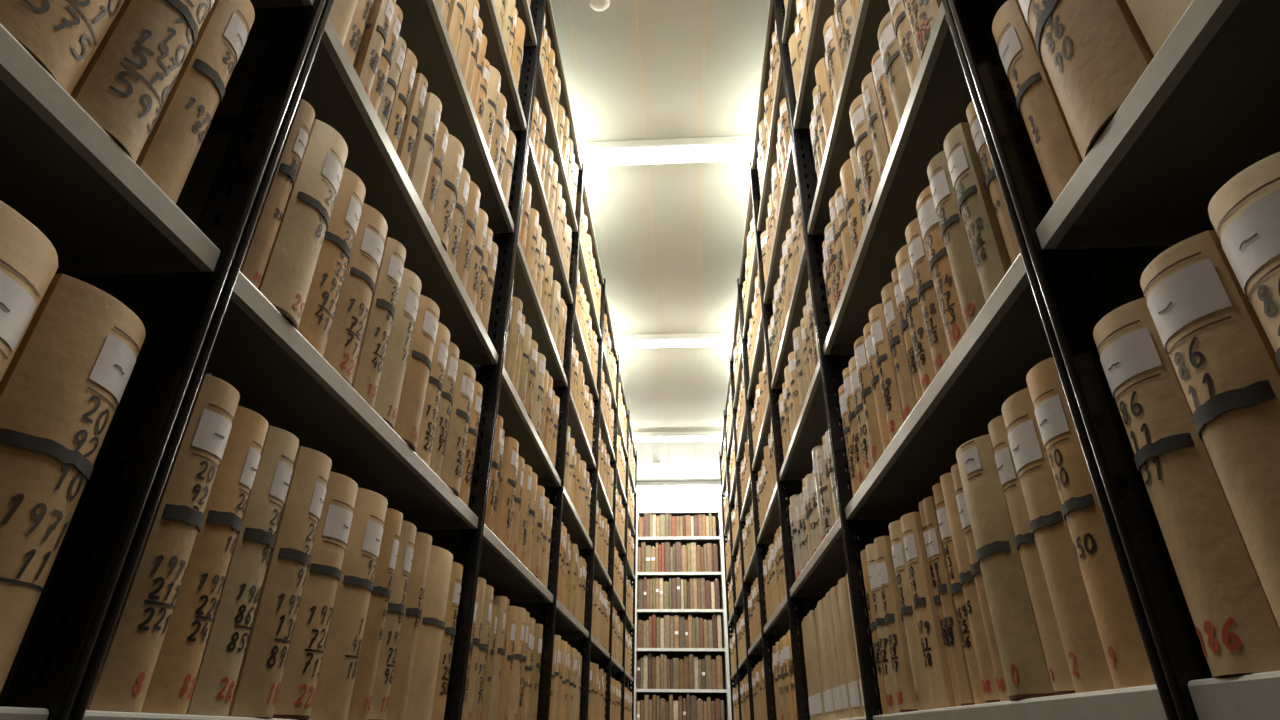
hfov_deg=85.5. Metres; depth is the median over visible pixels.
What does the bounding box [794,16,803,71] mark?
folder
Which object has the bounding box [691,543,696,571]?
file
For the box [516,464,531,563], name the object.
folder
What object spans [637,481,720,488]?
ceiling lamp
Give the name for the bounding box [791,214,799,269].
folder
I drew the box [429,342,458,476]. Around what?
folder
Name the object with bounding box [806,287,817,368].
folder
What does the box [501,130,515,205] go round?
folder
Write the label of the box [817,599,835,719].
folder
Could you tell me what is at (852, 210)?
folder
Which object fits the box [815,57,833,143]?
folder
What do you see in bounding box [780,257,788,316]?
folder
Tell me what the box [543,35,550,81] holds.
folder
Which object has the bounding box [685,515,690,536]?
file
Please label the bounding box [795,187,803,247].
folder
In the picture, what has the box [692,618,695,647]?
file
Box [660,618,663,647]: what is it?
file
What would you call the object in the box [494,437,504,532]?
folder
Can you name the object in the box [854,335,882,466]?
folder
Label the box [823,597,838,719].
folder
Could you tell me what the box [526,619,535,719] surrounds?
folder
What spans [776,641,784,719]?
folder
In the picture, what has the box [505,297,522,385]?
folder
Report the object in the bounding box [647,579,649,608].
book
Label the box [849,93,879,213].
folder
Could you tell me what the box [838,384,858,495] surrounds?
folder
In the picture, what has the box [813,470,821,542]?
folder
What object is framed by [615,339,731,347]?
diffuser
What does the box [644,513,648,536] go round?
file
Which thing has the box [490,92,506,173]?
folder
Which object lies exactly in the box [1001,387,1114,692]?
folder
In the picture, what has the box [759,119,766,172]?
folder
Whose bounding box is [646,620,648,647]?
file
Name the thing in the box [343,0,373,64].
folder
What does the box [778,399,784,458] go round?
folder
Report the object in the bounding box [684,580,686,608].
book
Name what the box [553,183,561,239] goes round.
folder
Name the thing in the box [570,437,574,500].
folder
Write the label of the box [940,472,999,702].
folder
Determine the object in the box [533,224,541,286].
folder
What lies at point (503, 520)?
folder
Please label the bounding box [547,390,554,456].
folder
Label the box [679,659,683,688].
file
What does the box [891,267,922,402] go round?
folder
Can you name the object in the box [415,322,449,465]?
folder
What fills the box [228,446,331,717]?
folder
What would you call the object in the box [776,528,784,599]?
folder
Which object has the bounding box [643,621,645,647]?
file
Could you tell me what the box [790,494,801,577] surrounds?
folder
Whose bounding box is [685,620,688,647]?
file
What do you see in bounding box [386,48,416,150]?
folder
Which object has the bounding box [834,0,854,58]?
folder
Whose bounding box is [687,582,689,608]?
book
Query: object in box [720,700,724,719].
file
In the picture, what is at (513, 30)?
folder
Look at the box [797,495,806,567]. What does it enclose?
folder
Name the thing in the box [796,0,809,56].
folder
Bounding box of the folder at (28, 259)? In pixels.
[0,201,57,381]
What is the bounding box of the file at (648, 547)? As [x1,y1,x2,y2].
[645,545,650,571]
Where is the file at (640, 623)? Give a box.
[637,620,642,647]
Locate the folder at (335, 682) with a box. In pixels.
[307,487,387,719]
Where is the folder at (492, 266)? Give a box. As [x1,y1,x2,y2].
[481,241,497,332]
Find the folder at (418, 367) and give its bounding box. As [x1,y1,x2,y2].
[394,294,439,451]
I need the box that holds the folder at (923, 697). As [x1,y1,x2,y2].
[889,520,932,710]
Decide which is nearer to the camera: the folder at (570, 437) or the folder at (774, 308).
the folder at (774, 308)
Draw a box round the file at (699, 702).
[697,699,702,719]
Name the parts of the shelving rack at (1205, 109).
shelf, shelf, post, shelf, shelf, shelf, shelf, post, shelf, shelf, shelf, shelf, shelf, shelf, post, shelf, shelf, shelf, shelf, shelf, shelf, shelf, shelf, post, shelf, shelf, shelf, shelf, shelf, shelf, post, shelf, shelf, shelf, shelf, shelf, shelf, post, shelf, shelf, shelf, shelf, shelf, post, shelf, shelf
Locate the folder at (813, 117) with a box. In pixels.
[811,109,822,174]
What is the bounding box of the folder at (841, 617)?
[837,584,854,717]
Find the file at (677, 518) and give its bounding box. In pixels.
[676,516,679,536]
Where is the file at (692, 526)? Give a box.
[691,516,693,536]
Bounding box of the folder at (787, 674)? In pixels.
[782,635,792,719]
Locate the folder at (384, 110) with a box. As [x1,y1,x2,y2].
[377,36,406,130]
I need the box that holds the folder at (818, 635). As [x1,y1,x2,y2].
[815,608,827,719]
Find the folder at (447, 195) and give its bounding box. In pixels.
[432,134,463,251]
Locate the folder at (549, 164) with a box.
[544,148,552,205]
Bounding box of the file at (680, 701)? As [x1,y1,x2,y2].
[678,696,682,719]
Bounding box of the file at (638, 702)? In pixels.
[636,701,639,719]
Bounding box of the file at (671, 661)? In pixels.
[670,660,672,688]
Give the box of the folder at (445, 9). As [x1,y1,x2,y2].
[441,0,450,24]
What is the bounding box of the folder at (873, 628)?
[860,549,888,714]
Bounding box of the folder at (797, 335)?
[793,326,807,408]
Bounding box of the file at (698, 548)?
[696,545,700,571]
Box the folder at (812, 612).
[809,610,825,719]
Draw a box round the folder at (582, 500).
[580,460,585,522]
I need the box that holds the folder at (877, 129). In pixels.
[861,72,889,178]
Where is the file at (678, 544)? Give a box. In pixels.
[676,542,681,571]
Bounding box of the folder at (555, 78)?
[551,66,557,115]
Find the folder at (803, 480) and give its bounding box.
[802,478,812,557]
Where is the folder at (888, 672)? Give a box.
[865,543,899,713]
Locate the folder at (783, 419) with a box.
[779,393,787,455]
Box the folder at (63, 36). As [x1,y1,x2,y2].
[0,0,124,93]
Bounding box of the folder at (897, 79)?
[877,11,910,126]
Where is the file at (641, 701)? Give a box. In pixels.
[640,700,643,719]
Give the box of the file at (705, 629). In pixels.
[703,620,707,647]
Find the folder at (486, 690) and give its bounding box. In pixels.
[481,605,497,719]
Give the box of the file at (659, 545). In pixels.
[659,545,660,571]
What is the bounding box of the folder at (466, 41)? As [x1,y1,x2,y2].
[456,0,478,81]
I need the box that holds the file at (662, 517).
[660,514,664,536]
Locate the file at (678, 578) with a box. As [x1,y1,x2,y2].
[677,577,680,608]
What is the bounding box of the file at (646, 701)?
[644,695,649,719]
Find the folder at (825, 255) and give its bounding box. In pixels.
[822,240,835,315]
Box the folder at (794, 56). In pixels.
[789,32,801,101]
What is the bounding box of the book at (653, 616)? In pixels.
[652,615,655,647]
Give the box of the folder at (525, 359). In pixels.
[518,324,531,406]
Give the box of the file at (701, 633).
[699,618,703,647]
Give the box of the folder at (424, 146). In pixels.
[408,92,441,201]
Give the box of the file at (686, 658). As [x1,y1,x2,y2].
[684,656,688,688]
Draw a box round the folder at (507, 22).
[501,0,515,51]
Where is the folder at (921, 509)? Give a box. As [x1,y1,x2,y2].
[919,501,960,705]
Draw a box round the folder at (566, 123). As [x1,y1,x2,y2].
[562,116,568,170]
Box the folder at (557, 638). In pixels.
[552,635,560,719]
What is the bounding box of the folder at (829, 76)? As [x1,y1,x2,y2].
[825,51,835,109]
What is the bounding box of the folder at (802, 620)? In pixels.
[802,620,812,719]
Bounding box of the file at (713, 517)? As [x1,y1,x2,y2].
[712,516,715,535]
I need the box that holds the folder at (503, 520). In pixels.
[494,437,518,547]
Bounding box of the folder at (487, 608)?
[471,584,493,719]
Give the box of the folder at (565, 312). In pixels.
[561,304,566,365]
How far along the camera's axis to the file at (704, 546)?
7.41 m
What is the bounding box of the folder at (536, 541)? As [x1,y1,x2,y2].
[530,485,544,578]
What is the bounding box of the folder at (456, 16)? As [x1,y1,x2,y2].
[446,0,467,54]
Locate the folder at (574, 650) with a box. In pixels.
[570,647,575,719]
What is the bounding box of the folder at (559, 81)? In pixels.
[554,77,560,128]
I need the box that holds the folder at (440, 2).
[437,0,442,9]
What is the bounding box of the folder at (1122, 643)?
[1026,357,1155,688]
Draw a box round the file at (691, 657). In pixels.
[689,654,693,688]
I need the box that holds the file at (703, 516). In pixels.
[702,515,705,536]
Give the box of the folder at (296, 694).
[273,471,357,719]
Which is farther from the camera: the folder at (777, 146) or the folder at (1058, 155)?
the folder at (777, 146)
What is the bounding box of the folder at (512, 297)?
[504,297,512,367]
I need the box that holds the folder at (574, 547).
[567,544,577,615]
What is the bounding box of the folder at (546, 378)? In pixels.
[539,369,548,443]
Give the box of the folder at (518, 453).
[508,453,518,549]
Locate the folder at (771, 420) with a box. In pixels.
[771,420,780,480]
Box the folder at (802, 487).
[802,487,810,558]
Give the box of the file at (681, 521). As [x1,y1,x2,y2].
[680,516,682,536]
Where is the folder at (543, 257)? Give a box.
[538,238,545,301]
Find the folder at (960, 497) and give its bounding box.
[951,463,1009,701]
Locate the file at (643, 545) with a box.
[641,542,645,571]
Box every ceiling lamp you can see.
[578,135,754,166]
[614,332,732,348]
[632,431,721,441]
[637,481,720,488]
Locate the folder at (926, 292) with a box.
[905,218,950,374]
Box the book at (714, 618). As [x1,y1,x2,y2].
[712,615,717,647]
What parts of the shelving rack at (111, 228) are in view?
shelf, shelf, post, shelf, shelf, shelf, shelf, shelf, post, shelf, shelf, shelf, shelf, shelf, shelf, shelf, post, shelf, shelf, shelf, shelf, shelf, shelf, post, shelf, shelf, shelf, shelf, shelf, shelf, shelf, post, shelf, shelf, shelf, shelf, shelf, shelf, post, shelf, shelf, shelf, shelf, shelf, shelf, post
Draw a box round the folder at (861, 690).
[846,574,865,716]
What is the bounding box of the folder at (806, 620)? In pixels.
[805,616,816,719]
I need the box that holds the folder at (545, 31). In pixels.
[541,29,546,66]
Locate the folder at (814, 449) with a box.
[812,445,824,541]
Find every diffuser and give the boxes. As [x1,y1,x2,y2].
[579,144,753,165]
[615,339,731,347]
[633,436,721,441]
[637,485,720,488]
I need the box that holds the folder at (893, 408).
[869,303,904,440]
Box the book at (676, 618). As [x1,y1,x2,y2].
[674,615,678,647]
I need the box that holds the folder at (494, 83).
[481,65,500,152]
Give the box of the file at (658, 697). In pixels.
[657,696,659,719]
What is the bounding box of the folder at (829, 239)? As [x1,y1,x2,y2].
[824,222,841,310]
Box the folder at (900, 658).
[874,536,917,712]
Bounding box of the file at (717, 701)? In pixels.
[714,699,720,719]
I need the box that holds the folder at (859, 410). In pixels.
[849,356,872,476]
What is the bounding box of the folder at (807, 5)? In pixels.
[806,0,810,20]
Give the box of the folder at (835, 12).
[834,6,845,66]
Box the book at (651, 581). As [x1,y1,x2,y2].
[650,579,652,608]
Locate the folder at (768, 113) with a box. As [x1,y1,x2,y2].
[764,88,771,138]
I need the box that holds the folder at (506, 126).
[497,119,508,184]
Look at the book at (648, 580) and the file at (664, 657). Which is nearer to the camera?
the file at (664, 657)
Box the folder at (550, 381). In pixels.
[543,375,552,451]
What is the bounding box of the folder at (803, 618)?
[803,618,814,719]
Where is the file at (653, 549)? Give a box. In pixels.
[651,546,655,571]
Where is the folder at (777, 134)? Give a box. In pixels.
[777,134,783,180]
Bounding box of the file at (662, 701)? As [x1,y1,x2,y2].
[660,698,665,719]
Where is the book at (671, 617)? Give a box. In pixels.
[670,616,673,647]
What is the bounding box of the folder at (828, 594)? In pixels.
[826,591,844,718]
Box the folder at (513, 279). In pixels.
[503,279,513,365]
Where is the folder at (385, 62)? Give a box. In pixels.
[369,4,402,112]
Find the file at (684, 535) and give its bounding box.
[683,515,685,536]
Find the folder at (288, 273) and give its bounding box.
[258,119,347,329]
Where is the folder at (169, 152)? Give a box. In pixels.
[136,0,254,203]
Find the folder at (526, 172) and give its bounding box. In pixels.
[518,172,526,240]
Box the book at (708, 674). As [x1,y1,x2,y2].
[705,655,711,688]
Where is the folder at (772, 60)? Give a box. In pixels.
[770,48,776,92]
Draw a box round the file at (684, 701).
[683,698,685,719]
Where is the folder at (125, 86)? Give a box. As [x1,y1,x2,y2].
[70,0,214,162]
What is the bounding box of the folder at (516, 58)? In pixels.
[510,17,524,87]
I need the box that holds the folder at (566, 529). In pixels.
[561,529,566,603]
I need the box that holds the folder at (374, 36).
[353,0,395,96]
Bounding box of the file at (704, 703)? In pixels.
[703,701,706,719]
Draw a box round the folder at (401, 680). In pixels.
[385,531,431,719]
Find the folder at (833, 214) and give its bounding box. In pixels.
[829,195,846,289]
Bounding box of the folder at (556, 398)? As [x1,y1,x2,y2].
[550,396,559,466]
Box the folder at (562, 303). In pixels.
[556,297,564,359]
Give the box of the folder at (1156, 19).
[1126,0,1192,55]
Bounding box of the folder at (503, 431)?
[491,428,504,532]
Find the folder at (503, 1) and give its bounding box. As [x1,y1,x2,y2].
[499,0,505,25]
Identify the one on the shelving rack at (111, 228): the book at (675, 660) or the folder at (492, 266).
the folder at (492, 266)
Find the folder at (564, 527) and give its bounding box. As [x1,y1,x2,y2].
[558,526,565,602]
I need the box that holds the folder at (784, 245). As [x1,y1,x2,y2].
[782,240,791,306]
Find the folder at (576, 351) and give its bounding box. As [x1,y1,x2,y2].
[573,350,578,403]
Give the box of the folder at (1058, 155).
[992,0,1082,202]
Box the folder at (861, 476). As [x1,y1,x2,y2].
[842,367,865,487]
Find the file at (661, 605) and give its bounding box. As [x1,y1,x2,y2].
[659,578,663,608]
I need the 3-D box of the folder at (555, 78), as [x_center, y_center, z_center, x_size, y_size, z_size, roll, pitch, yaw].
[-0.464,-1.058,2.762,0.260,0.265,0.073,-1,-29,3]
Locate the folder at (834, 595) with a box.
[830,586,852,718]
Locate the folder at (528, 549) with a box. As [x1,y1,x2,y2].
[524,472,537,570]
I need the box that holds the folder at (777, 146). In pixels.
[776,143,782,190]
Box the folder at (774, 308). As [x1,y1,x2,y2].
[773,299,779,354]
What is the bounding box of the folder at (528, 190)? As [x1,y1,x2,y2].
[520,181,531,254]
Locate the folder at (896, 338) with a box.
[881,282,916,419]
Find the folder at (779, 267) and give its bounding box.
[779,267,785,321]
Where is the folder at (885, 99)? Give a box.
[871,49,897,149]
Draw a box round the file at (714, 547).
[712,544,717,571]
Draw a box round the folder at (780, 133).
[778,117,786,174]
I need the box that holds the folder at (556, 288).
[549,280,560,345]
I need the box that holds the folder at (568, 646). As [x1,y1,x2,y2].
[563,644,569,719]
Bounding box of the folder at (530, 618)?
[521,617,532,719]
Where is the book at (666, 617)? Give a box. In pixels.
[664,615,669,647]
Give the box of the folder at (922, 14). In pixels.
[903,0,941,61]
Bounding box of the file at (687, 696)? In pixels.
[686,694,690,719]
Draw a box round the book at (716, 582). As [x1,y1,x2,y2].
[714,579,719,608]
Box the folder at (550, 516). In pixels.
[543,504,552,587]
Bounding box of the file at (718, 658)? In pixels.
[715,655,722,688]
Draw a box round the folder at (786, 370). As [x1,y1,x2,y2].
[784,365,794,438]
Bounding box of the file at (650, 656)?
[648,653,652,688]
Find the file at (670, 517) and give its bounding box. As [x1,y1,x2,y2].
[669,513,671,536]
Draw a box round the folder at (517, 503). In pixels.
[510,456,524,555]
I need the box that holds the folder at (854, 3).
[850,0,858,19]
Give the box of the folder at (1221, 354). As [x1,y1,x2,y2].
[1140,230,1279,627]
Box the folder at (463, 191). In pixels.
[447,167,469,268]
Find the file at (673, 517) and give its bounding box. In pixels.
[672,516,675,536]
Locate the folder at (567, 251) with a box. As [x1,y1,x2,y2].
[563,224,571,277]
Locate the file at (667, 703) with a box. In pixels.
[666,702,668,719]
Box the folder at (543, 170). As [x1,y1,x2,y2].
[541,143,547,186]
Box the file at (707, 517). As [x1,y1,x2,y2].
[706,516,708,536]
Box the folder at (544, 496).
[538,496,545,579]
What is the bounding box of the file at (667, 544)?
[665,542,669,571]
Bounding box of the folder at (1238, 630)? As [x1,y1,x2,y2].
[1093,297,1279,677]
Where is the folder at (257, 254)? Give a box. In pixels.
[240,99,314,288]
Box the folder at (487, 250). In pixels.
[475,227,492,319]
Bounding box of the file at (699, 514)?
[698,513,701,536]
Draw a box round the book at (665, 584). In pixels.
[663,581,668,608]
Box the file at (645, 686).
[643,655,647,688]
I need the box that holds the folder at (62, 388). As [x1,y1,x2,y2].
[0,274,145,692]
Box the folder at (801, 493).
[800,492,809,563]
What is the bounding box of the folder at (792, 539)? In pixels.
[789,505,796,579]
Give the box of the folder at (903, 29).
[888,0,920,88]
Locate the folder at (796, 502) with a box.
[795,497,803,570]
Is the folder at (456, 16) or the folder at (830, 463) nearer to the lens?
the folder at (456, 16)
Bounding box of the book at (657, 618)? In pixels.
[656,617,659,647]
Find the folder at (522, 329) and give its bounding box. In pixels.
[514,314,524,393]
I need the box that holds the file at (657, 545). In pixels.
[656,543,658,571]
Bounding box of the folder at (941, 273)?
[916,185,966,353]
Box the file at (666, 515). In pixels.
[665,513,668,536]
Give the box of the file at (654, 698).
[652,695,656,719]
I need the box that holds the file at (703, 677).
[701,659,705,688]
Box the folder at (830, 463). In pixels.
[825,431,838,520]
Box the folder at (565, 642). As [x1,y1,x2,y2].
[560,641,566,719]
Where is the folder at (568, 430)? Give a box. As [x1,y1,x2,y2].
[564,426,569,490]
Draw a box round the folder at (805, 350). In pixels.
[801,317,810,388]
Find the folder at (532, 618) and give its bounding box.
[525,618,533,719]
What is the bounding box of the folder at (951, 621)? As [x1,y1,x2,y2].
[923,496,974,705]
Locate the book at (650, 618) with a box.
[649,617,651,647]
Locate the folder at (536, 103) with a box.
[530,97,538,149]
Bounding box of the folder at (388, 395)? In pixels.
[374,268,421,429]
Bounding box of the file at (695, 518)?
[693,515,697,536]
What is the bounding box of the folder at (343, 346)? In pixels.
[323,203,387,384]
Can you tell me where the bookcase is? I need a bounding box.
[634,507,731,719]
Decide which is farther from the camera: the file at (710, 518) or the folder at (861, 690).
the file at (710, 518)
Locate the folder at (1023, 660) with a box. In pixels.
[956,434,1054,699]
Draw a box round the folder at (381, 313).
[351,237,405,408]
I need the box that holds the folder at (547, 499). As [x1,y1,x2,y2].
[539,497,548,583]
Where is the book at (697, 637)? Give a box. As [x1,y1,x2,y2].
[695,617,699,647]
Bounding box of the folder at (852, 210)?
[840,158,862,256]
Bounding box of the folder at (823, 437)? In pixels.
[822,435,835,525]
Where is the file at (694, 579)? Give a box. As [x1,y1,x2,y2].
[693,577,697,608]
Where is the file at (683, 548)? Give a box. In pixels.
[681,545,686,571]
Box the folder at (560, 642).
[556,642,560,719]
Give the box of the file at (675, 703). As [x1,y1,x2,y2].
[673,701,678,719]
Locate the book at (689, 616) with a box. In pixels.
[688,615,692,647]
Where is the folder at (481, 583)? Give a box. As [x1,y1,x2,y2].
[464,577,485,719]
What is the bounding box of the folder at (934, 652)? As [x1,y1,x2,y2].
[901,512,955,708]
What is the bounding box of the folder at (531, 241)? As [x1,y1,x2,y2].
[525,208,538,278]
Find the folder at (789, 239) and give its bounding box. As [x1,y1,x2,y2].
[786,229,796,290]
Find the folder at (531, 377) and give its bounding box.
[524,339,537,419]
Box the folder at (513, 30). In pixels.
[508,7,517,61]
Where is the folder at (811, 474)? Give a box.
[810,473,820,546]
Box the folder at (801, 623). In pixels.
[801,623,811,719]
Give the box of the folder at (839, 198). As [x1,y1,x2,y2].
[835,186,853,275]
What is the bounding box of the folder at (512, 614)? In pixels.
[498,606,516,719]
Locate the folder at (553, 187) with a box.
[549,161,557,223]
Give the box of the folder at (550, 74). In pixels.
[546,48,554,101]
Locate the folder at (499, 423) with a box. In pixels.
[484,414,502,529]
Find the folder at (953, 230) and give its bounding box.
[927,150,985,329]
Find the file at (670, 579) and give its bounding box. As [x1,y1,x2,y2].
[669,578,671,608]
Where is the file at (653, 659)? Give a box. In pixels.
[652,657,655,688]
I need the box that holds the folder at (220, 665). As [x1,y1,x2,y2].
[186,426,298,715]
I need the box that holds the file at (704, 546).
[703,544,706,571]
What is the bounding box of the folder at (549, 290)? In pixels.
[545,265,552,324]
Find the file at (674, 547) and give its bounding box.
[673,544,675,571]
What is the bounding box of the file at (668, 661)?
[667,659,669,688]
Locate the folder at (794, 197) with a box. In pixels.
[793,196,801,256]
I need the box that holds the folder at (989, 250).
[944,122,1011,301]
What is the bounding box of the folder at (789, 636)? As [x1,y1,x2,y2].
[788,630,798,719]
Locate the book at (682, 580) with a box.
[681,579,683,608]
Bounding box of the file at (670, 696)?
[669,695,672,719]
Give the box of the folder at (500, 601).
[487,596,506,719]
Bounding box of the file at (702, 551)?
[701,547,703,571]
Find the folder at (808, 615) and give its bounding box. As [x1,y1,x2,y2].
[807,613,819,719]
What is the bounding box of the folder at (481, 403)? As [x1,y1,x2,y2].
[468,403,481,505]
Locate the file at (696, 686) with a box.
[694,657,698,688]
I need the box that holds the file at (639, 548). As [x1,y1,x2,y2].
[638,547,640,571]
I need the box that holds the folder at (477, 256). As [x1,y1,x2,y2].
[466,208,487,307]
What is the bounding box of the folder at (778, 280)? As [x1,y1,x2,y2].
[777,278,784,333]
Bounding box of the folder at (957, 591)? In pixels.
[932,482,985,703]
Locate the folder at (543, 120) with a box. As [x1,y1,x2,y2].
[537,113,545,175]
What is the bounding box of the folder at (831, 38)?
[823,15,843,102]
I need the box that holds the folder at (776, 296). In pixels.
[774,283,782,346]
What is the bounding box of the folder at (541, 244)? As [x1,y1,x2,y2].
[536,236,542,292]
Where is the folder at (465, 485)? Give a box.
[459,381,482,505]
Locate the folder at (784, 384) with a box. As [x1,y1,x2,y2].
[782,382,790,446]
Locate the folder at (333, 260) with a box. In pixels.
[298,167,365,355]
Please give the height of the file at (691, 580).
0.316 m
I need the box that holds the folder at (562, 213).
[558,198,565,254]
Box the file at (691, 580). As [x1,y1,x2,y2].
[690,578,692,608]
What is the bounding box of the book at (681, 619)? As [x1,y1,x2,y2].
[679,617,684,647]
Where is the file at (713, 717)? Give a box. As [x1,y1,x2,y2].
[711,701,715,719]
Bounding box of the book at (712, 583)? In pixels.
[711,582,714,608]
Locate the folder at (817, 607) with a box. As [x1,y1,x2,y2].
[817,607,829,719]
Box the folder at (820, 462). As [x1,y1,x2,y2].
[815,447,832,536]
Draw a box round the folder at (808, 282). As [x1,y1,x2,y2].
[808,282,822,359]
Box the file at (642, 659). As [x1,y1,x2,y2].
[640,658,643,688]
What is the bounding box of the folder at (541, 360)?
[531,352,545,435]
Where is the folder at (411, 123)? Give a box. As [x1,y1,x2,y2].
[396,73,427,174]
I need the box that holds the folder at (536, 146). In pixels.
[534,107,541,160]
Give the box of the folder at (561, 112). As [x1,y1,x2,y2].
[556,104,564,151]
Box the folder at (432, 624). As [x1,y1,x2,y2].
[405,545,452,719]
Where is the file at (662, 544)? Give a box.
[661,543,664,571]
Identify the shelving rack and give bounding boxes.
[0,0,636,719]
[719,0,1279,719]
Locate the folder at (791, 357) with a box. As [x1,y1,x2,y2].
[788,351,800,426]
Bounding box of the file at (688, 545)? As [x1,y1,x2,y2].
[687,544,690,571]
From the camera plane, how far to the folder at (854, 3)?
1.45 m
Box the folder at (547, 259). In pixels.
[541,255,549,313]
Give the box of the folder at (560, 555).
[557,522,562,599]
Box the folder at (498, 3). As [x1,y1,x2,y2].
[494,0,501,17]
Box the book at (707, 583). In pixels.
[705,581,711,608]
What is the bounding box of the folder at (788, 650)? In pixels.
[786,633,794,719]
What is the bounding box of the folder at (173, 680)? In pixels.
[141,406,268,713]
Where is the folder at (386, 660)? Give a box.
[368,520,416,719]
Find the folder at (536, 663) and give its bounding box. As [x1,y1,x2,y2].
[528,623,542,719]
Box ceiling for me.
[551,0,768,481]
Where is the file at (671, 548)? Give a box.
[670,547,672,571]
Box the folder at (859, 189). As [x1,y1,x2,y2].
[850,147,867,228]
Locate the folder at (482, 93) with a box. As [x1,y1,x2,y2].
[475,58,489,126]
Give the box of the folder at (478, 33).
[465,16,482,94]
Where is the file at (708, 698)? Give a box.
[707,697,710,719]
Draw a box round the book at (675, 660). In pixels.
[673,658,678,688]
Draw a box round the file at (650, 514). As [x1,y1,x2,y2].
[649,513,652,536]
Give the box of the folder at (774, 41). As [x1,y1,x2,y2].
[772,31,778,75]
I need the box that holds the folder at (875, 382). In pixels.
[863,322,890,451]
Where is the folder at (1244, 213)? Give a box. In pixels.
[1208,152,1279,367]
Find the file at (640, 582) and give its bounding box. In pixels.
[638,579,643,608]
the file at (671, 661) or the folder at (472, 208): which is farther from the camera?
the file at (671, 661)
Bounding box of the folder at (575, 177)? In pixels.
[572,163,577,211]
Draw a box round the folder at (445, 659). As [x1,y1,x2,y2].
[431,562,462,719]
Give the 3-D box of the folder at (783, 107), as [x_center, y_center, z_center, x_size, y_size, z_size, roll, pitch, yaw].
[0.620,-0.790,2.372,0.260,0.252,0.082,-1,-29,3]
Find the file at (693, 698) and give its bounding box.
[690,696,696,719]
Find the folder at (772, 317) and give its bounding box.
[770,315,777,364]
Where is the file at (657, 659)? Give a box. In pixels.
[655,656,660,688]
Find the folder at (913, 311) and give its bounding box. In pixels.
[896,245,935,393]
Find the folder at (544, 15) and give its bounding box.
[540,15,545,56]
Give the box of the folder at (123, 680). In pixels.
[86,374,239,711]
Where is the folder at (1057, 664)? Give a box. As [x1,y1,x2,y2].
[988,415,1074,694]
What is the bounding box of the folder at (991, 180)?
[966,100,1019,263]
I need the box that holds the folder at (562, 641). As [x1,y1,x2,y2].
[557,640,563,719]
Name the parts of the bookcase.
post, post, shelf, shelf, shelf, shelf, shelf, shelf, post, post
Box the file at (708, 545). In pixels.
[706,543,712,571]
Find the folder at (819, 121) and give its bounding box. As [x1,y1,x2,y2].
[813,86,826,157]
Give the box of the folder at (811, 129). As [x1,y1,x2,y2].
[810,120,819,178]
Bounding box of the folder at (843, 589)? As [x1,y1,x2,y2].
[838,577,863,717]
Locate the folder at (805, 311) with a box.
[803,305,814,379]
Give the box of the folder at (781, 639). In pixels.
[780,638,788,719]
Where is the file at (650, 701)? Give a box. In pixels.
[649,700,651,719]
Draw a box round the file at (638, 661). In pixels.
[637,660,640,688]
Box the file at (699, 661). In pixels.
[698,659,701,688]
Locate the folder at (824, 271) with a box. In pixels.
[823,262,832,321]
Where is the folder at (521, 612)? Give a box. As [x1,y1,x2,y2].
[508,607,525,719]
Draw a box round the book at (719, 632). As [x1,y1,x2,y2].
[717,614,721,647]
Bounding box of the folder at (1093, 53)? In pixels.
[1018,0,1153,159]
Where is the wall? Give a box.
[628,488,733,684]
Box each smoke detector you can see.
[587,0,610,10]
[652,462,660,467]
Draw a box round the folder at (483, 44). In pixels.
[470,34,486,109]
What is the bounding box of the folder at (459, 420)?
[440,359,475,496]
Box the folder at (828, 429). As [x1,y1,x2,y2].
[828,429,839,516]
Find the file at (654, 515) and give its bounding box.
[653,514,655,536]
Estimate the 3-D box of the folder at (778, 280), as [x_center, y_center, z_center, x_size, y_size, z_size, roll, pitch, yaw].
[0.650,-0.199,2.575,0.258,0.245,0.055,-1,-29,3]
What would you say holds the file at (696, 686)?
on the bookcase
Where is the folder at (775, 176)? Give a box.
[772,162,780,215]
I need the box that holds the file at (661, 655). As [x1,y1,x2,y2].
[660,654,663,688]
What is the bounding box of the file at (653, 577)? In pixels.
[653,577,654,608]
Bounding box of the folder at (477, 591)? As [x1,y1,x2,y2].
[461,585,478,719]
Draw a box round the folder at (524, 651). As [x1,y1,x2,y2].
[517,611,529,719]
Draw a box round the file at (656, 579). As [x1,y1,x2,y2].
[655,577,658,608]
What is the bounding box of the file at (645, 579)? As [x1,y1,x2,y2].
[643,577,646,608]
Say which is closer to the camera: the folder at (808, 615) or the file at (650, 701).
the folder at (808, 615)
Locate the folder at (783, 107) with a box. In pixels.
[780,97,790,160]
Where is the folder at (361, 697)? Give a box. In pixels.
[347,508,402,719]
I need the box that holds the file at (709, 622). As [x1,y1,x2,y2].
[707,620,712,647]
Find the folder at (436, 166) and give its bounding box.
[422,121,448,221]
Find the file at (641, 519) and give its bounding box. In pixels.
[638,517,643,536]
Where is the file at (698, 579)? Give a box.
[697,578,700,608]
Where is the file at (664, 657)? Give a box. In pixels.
[663,655,666,688]
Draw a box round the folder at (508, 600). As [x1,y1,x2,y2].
[496,599,509,719]
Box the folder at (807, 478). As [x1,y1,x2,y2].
[805,473,817,554]
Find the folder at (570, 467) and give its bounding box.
[567,438,573,496]
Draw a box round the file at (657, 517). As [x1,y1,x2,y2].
[656,516,659,536]
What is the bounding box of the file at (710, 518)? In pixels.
[709,513,711,535]
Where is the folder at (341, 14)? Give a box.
[329,0,357,45]
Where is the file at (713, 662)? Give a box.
[711,659,716,688]
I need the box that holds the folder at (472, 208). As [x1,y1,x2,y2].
[455,180,480,289]
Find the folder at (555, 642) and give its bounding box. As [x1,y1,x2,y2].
[549,640,556,719]
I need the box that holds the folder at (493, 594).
[480,594,493,719]

